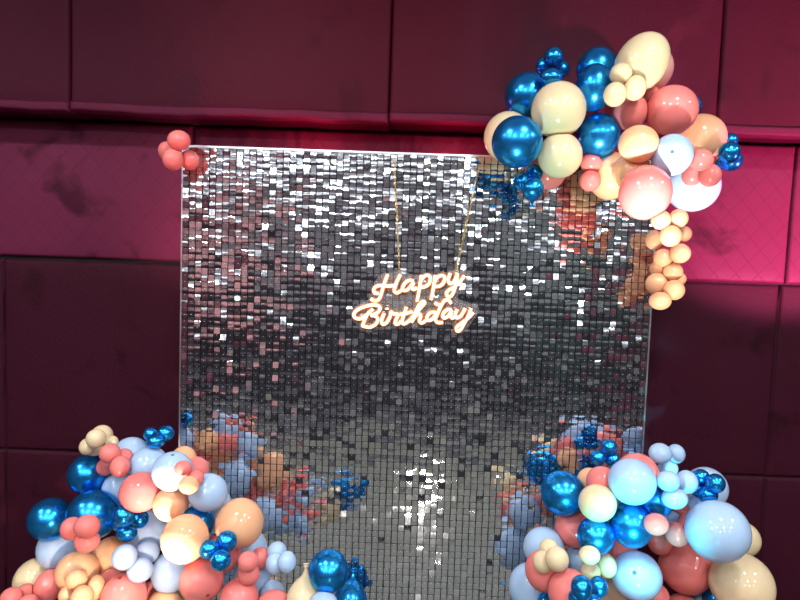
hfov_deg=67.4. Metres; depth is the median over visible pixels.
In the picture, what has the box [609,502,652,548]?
balloon
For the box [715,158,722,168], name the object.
balloon
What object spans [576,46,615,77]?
balloon
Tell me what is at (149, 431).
balloon
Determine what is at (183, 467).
balloon
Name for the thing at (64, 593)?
balloon
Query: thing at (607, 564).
balloon
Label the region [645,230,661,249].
balloon
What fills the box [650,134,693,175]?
balloon
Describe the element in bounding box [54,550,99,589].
balloon
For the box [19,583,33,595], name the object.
balloon
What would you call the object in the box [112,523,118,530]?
balloon
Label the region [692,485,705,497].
balloon
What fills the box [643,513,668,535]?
balloon
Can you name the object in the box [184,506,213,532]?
balloon
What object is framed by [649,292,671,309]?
balloon
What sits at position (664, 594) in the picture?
balloon
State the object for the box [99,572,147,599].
balloon
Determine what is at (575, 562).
balloon
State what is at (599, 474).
balloon
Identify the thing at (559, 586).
balloon
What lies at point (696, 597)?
balloon
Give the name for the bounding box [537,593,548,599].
balloon
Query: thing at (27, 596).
balloon
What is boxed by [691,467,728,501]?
balloon
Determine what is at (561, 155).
balloon
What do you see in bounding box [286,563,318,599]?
balloon
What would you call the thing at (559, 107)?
balloon
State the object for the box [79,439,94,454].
balloon
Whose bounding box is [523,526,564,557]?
balloon
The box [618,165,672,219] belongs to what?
balloon
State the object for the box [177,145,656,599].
backdrop panel
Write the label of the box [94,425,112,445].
balloon
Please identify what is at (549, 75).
balloon
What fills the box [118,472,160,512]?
balloon
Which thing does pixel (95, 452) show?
balloon
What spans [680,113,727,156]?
balloon
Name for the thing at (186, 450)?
balloon
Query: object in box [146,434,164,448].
balloon
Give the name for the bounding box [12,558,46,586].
balloon
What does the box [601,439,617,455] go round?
balloon
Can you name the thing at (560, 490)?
balloon
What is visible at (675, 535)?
balloon
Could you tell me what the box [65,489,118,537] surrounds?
balloon
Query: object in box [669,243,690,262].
balloon
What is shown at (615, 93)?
balloon
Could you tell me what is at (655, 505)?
balloon
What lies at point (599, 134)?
balloon
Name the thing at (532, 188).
balloon
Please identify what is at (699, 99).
balloon
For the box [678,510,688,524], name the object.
balloon
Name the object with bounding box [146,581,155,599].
balloon
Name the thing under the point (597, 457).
balloon
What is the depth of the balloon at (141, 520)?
2.61 m
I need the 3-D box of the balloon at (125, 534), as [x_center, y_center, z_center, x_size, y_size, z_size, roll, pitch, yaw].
[-1.151,0.982,2.528,0.081,0.070,0.077,-1,5,-44]
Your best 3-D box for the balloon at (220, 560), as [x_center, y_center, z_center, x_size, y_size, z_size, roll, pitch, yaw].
[-0.680,0.986,2.275,0.078,0.078,0.078,4,4,30]
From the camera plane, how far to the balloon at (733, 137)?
2.62 m
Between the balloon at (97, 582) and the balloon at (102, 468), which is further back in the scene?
the balloon at (102, 468)
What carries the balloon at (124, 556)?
attached to the balloon at (119, 587)
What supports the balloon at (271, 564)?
attached to the balloon at (277, 546)
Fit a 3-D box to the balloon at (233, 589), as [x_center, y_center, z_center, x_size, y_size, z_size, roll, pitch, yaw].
[-0.635,1.179,2.364,0.154,0.156,0.151,2,4,0]
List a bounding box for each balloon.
[0,587,22,599]
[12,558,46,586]
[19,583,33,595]
[19,594,39,599]
[26,497,68,540]
[33,569,59,599]
[35,537,75,568]
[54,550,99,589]
[58,586,73,599]
[59,517,77,539]
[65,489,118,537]
[65,569,87,589]
[66,455,106,493]
[70,585,93,599]
[73,514,100,538]
[74,533,100,552]
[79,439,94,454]
[85,429,105,447]
[87,574,105,599]
[89,446,102,455]
[92,536,126,574]
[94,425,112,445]
[96,460,110,475]
[98,569,121,599]
[99,443,120,463]
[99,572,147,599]
[101,474,129,504]
[105,436,118,444]
[109,455,130,477]
[111,544,137,570]
[112,505,135,527]
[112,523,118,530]
[116,525,137,541]
[117,437,147,473]
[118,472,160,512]
[121,448,132,460]
[126,557,153,582]
[127,510,167,549]
[129,447,164,474]
[132,512,148,528]
[136,539,159,562]
[143,427,156,439]
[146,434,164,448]
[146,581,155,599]
[148,591,180,599]
[150,554,186,592]
[151,451,192,491]
[152,490,188,521]
[157,425,173,441]
[158,141,174,157]
[160,514,208,563]
[162,148,183,170]
[167,130,190,150]
[174,446,196,458]
[174,460,191,475]
[178,476,198,493]
[179,557,223,599]
[182,150,198,169]
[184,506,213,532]
[187,469,203,485]
[188,473,227,511]
[190,457,208,473]
[199,539,218,558]
[209,533,240,573]
[210,549,230,570]
[211,492,230,529]
[214,497,263,548]
[216,531,236,551]
[219,577,258,599]
[233,533,266,569]
[233,566,269,592]
[237,566,259,585]
[238,551,257,571]
[253,547,267,568]
[259,579,284,597]
[259,589,286,599]
[265,552,280,574]
[267,541,286,555]
[278,551,295,572]
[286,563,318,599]
[308,549,347,592]
[310,592,336,599]
[335,568,366,599]
[484,111,522,159]
[492,115,542,167]
[505,71,544,118]
[509,562,541,599]
[513,173,528,190]
[521,177,543,207]
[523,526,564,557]
[525,164,542,178]
[525,549,554,592]
[531,81,586,136]
[532,158,564,189]
[533,550,550,573]
[535,56,550,74]
[537,134,582,177]
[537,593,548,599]
[539,68,562,84]
[539,538,557,550]
[540,470,583,515]
[544,46,563,67]
[545,546,568,571]
[548,568,582,599]
[555,60,569,76]
[555,510,585,547]
[566,547,582,571]
[568,591,576,599]
[571,575,591,599]
[575,63,612,111]
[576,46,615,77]
[576,112,620,156]
[577,468,591,487]
[577,518,614,554]
[578,484,616,521]
[579,170,600,190]
[579,545,600,564]
[580,154,601,171]
[580,563,600,579]
[586,466,609,488]
[588,594,600,599]
[590,450,605,465]
[590,576,607,597]
[592,151,620,199]
[597,553,616,577]
[598,105,612,115]
[600,576,626,599]
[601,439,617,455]
[603,82,626,106]
[606,453,619,466]
[607,458,656,505]
[607,539,634,558]
[609,63,632,84]
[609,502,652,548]
[612,97,647,129]
[612,156,651,186]
[612,550,662,599]
[614,31,670,89]
[618,125,658,162]
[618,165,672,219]
[620,453,659,476]
[624,75,646,100]
[641,485,671,517]
[643,86,658,101]
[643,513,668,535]
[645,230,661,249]
[645,273,667,293]
[646,85,698,134]
[648,443,671,464]
[648,534,672,554]
[649,262,663,273]
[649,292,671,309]
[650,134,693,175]
[650,211,670,229]
[652,585,669,599]
[653,249,671,266]
[654,54,673,88]
[656,470,680,491]
[658,460,678,473]
[658,542,711,595]
[659,225,681,246]
[661,488,687,508]
[663,262,682,279]
[663,280,684,299]
[665,522,687,546]
[666,510,679,523]
[669,166,721,211]
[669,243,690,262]
[669,444,685,463]
[670,209,688,227]
[670,593,694,599]
[673,494,689,513]
[677,470,698,493]
[678,273,686,283]
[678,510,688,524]
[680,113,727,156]
[680,227,691,241]
[682,167,698,185]
[684,500,751,563]
[687,494,700,508]
[690,149,713,170]
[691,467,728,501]
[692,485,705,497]
[692,594,701,599]
[693,469,708,484]
[696,95,701,113]
[698,164,721,186]
[698,486,717,500]
[701,588,714,599]
[706,473,725,492]
[708,553,776,599]
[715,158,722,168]
[718,141,740,163]
[720,154,743,170]
[727,133,738,143]
[747,524,761,555]
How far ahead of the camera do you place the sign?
2.69 m
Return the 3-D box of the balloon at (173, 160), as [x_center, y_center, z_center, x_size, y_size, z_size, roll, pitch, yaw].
[-0.977,-0.605,2.584,0.089,0.095,0.093,4,4,25]
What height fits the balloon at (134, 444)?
0.161 m
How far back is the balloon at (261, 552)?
2.45 m
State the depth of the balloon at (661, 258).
2.56 m
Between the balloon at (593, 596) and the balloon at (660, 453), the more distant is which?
the balloon at (660, 453)
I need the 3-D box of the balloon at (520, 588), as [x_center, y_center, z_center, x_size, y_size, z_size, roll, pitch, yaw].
[0.570,1.253,2.620,0.187,0.197,0.194,2,4,0]
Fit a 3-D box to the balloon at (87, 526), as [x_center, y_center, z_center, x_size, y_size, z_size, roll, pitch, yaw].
[-1.247,0.902,2.392,0.097,0.092,0.095,2,4,0]
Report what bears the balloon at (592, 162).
attached to the balloon at (607, 190)
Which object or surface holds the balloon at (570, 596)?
attached to the balloon at (559, 586)
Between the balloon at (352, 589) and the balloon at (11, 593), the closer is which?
the balloon at (11, 593)
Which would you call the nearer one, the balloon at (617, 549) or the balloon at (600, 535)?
the balloon at (600, 535)
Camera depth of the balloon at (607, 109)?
2.52 m
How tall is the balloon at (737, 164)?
0.088 m
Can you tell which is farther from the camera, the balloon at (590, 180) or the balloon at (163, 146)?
the balloon at (163, 146)
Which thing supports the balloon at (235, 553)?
attached to the balloon at (198, 580)
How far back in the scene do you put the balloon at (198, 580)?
2.31 m
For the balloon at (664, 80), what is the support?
on the balloon at (651, 91)
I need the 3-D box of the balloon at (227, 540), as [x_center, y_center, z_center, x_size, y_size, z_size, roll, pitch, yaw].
[-0.680,0.946,2.347,0.081,0.080,0.074,2,4,0]
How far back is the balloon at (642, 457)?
2.55 m
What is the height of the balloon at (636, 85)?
0.095 m
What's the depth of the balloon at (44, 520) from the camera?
2.60 m
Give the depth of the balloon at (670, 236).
2.25 m
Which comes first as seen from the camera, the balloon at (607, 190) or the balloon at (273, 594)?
the balloon at (273, 594)
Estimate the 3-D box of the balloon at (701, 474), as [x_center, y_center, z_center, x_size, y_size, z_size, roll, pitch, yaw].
[1.254,0.737,2.499,0.067,0.065,0.067,5,5,45]
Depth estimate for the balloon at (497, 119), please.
2.49 m
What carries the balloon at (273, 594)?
attached to the balloon at (233, 589)
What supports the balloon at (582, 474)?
attached to the balloon at (560, 490)
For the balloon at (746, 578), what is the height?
0.253 m
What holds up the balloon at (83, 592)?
attached to the balloon
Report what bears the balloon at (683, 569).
on the balloon at (676, 596)
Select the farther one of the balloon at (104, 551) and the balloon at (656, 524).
the balloon at (104, 551)
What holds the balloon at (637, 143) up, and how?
attached to the balloon at (646, 191)
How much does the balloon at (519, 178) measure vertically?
0.075 m
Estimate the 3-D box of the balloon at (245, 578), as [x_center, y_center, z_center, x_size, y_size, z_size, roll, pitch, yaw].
[-0.594,1.077,2.359,0.085,0.081,0.084,-1,5,-43]
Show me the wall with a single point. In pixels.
(91, 90)
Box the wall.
[0,0,799,599]
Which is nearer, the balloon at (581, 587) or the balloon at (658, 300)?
the balloon at (581, 587)
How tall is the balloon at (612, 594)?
0.148 m
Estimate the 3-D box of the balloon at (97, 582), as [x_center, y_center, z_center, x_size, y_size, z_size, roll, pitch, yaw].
[-1.267,1.198,2.504,0.070,0.097,0.089,2,4,0]
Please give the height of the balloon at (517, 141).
0.202 m
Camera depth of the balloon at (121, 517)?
2.44 m
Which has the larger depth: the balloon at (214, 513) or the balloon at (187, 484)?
the balloon at (214, 513)
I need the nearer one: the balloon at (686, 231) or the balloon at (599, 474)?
the balloon at (599, 474)
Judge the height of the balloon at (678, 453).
0.084 m
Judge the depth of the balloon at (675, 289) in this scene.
2.53 m
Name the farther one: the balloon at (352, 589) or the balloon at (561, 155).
the balloon at (352, 589)
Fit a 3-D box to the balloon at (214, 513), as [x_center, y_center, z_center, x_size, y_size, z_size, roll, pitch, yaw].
[-0.817,0.899,2.610,0.164,0.187,0.174,2,4,0]
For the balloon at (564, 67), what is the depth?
2.57 m
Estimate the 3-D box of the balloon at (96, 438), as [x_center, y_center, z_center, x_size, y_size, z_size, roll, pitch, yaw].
[-1.296,0.591,2.558,0.080,0.081,0.080,3,4,22]
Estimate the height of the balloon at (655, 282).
0.098 m
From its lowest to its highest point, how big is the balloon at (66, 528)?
0.089 m
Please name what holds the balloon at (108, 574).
on the balloon
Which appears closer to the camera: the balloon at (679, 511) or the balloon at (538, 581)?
the balloon at (538, 581)
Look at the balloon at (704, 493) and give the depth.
2.43 m
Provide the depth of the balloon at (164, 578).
2.56 m
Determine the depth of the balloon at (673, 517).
2.61 m
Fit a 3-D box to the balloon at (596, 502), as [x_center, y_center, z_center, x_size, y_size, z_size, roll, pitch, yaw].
[0.800,0.822,2.435,0.150,0.146,0.155,2,4,0]
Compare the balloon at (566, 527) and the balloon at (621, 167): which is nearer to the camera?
the balloon at (621, 167)
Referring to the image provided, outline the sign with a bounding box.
[351,158,479,332]
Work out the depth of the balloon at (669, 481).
2.36 m
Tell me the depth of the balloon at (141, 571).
2.46 m
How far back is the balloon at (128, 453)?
2.57 m
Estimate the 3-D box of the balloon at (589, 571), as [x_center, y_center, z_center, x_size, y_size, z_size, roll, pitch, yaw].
[0.789,1.123,2.494,0.082,0.076,0.086,2,4,0]
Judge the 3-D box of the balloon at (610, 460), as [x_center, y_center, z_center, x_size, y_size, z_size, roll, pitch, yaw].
[0.941,0.706,2.652,0.064,0.066,0.067,2,4,0]
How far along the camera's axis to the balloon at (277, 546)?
2.45 m
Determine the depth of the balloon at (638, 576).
2.44 m
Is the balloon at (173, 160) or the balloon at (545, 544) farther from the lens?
the balloon at (173, 160)
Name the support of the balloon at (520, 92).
on the balloon at (497, 119)
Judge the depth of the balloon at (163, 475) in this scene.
2.39 m
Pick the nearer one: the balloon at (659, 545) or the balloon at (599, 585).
the balloon at (599, 585)
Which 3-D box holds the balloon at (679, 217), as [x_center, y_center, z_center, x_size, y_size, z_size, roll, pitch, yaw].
[1.060,-0.310,2.283,0.067,0.072,0.073,2,4,0]
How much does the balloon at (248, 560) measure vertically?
0.076 m
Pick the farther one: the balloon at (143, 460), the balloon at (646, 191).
the balloon at (143, 460)
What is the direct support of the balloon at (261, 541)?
attached to the balloon at (264, 577)
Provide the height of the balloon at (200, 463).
0.110 m
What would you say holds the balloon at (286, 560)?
attached to the balloon at (301, 589)
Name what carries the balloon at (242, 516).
on the balloon at (235, 553)
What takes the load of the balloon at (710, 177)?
attached to the balloon at (698, 197)
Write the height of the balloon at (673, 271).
0.081 m
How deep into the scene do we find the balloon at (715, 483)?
2.40 m
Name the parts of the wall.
upholstered panel, upholstered panel, upholstered panel, upholstered panel, upholstered panel, quilted panel, upholstered panel, gathered panel, upholstered panel, quilted panel, upholstered panel, upholstered panel, upholstered panel, upholstered panel, upholstered panel, quilted panel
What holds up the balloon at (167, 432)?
attached to the balloon at (143, 460)
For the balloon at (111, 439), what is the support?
attached to the balloon at (134, 444)
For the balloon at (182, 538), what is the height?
0.183 m
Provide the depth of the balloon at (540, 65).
2.56 m
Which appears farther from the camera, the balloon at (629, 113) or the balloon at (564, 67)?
the balloon at (564, 67)
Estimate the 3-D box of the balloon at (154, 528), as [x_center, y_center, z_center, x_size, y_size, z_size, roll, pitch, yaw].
[-1.138,1.053,2.713,0.179,0.196,0.192,2,4,0]
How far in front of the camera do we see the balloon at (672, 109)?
2.35 m
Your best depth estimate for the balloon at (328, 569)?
2.27 m
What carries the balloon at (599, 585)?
attached to the balloon at (559, 586)
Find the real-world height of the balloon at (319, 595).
0.113 m
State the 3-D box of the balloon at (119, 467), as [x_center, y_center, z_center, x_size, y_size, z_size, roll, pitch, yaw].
[-1.173,0.698,2.514,0.079,0.090,0.086,2,4,0]
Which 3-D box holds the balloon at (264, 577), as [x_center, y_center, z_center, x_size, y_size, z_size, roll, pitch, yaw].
[-0.617,1.158,2.505,0.150,0.162,0.156,2,4,0]
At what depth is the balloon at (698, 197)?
2.56 m
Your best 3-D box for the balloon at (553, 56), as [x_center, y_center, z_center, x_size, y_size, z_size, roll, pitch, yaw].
[0.647,-1.023,2.528,0.082,0.083,0.083,2,4,0]
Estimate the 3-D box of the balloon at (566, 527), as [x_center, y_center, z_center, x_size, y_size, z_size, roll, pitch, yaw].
[0.760,0.994,2.621,0.163,0.160,0.165,2,4,0]
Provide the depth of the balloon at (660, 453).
2.60 m
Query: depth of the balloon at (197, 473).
2.39 m
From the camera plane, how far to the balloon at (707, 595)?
2.63 m
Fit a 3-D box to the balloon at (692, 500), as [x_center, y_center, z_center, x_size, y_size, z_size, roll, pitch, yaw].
[1.273,0.861,2.546,0.100,0.100,0.100,2,4,0]
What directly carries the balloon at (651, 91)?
attached to the balloon at (672, 109)
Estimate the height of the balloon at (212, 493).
0.153 m
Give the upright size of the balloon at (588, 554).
0.073 m
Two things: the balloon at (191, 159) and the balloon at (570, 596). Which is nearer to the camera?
the balloon at (570, 596)
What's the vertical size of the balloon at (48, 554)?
0.179 m
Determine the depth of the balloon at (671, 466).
2.66 m
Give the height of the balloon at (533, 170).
0.075 m
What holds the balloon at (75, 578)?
attached to the balloon at (88, 562)
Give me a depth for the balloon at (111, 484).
2.63 m
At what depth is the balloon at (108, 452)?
2.50 m
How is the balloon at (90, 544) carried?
attached to the balloon at (99, 503)
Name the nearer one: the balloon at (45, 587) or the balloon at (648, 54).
the balloon at (648, 54)
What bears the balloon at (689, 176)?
attached to the balloon at (698, 197)
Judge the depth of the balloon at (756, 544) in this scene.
2.64 m
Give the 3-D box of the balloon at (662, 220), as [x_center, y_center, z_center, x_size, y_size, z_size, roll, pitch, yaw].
[0.995,-0.304,2.291,0.072,0.071,0.074,2,4,0]
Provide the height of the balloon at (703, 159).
0.084 m
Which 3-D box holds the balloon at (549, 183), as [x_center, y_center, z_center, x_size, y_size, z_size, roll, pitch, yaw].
[0.635,-0.550,2.581,0.153,0.155,0.153,2,4,0]
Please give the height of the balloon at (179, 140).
0.087 m
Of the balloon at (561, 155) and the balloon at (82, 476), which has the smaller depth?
the balloon at (561, 155)
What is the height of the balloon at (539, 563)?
0.085 m
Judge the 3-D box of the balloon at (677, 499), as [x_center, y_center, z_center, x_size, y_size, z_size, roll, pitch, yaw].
[1.097,0.793,2.398,0.100,0.083,0.090,2,4,0]
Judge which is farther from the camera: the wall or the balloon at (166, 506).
the wall
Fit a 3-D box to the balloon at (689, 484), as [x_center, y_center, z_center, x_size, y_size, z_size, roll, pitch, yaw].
[1.188,0.753,2.484,0.086,0.094,0.090,2,4,0]
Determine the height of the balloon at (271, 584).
0.126 m
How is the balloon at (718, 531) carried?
on the balloon
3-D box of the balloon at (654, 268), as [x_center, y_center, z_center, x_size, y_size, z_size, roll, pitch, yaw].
[1.137,-0.138,2.644,0.073,0.077,0.070,-1,5,-38]
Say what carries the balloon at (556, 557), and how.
attached to the balloon at (559, 586)
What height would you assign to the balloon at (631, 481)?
0.183 m
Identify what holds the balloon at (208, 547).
attached to the balloon at (182, 538)
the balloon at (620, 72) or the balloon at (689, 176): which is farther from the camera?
the balloon at (689, 176)
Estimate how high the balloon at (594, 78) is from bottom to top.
0.188 m
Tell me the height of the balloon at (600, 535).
0.145 m
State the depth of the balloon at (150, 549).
2.57 m
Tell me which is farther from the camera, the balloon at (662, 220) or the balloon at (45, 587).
the balloon at (45, 587)
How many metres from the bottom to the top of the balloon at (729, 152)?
0.089 m
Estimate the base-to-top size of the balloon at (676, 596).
0.148 m
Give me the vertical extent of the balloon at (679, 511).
0.130 m
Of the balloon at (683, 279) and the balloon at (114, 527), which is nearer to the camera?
the balloon at (114, 527)
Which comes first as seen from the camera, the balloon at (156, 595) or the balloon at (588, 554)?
the balloon at (588, 554)
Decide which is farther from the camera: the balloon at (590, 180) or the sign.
the sign

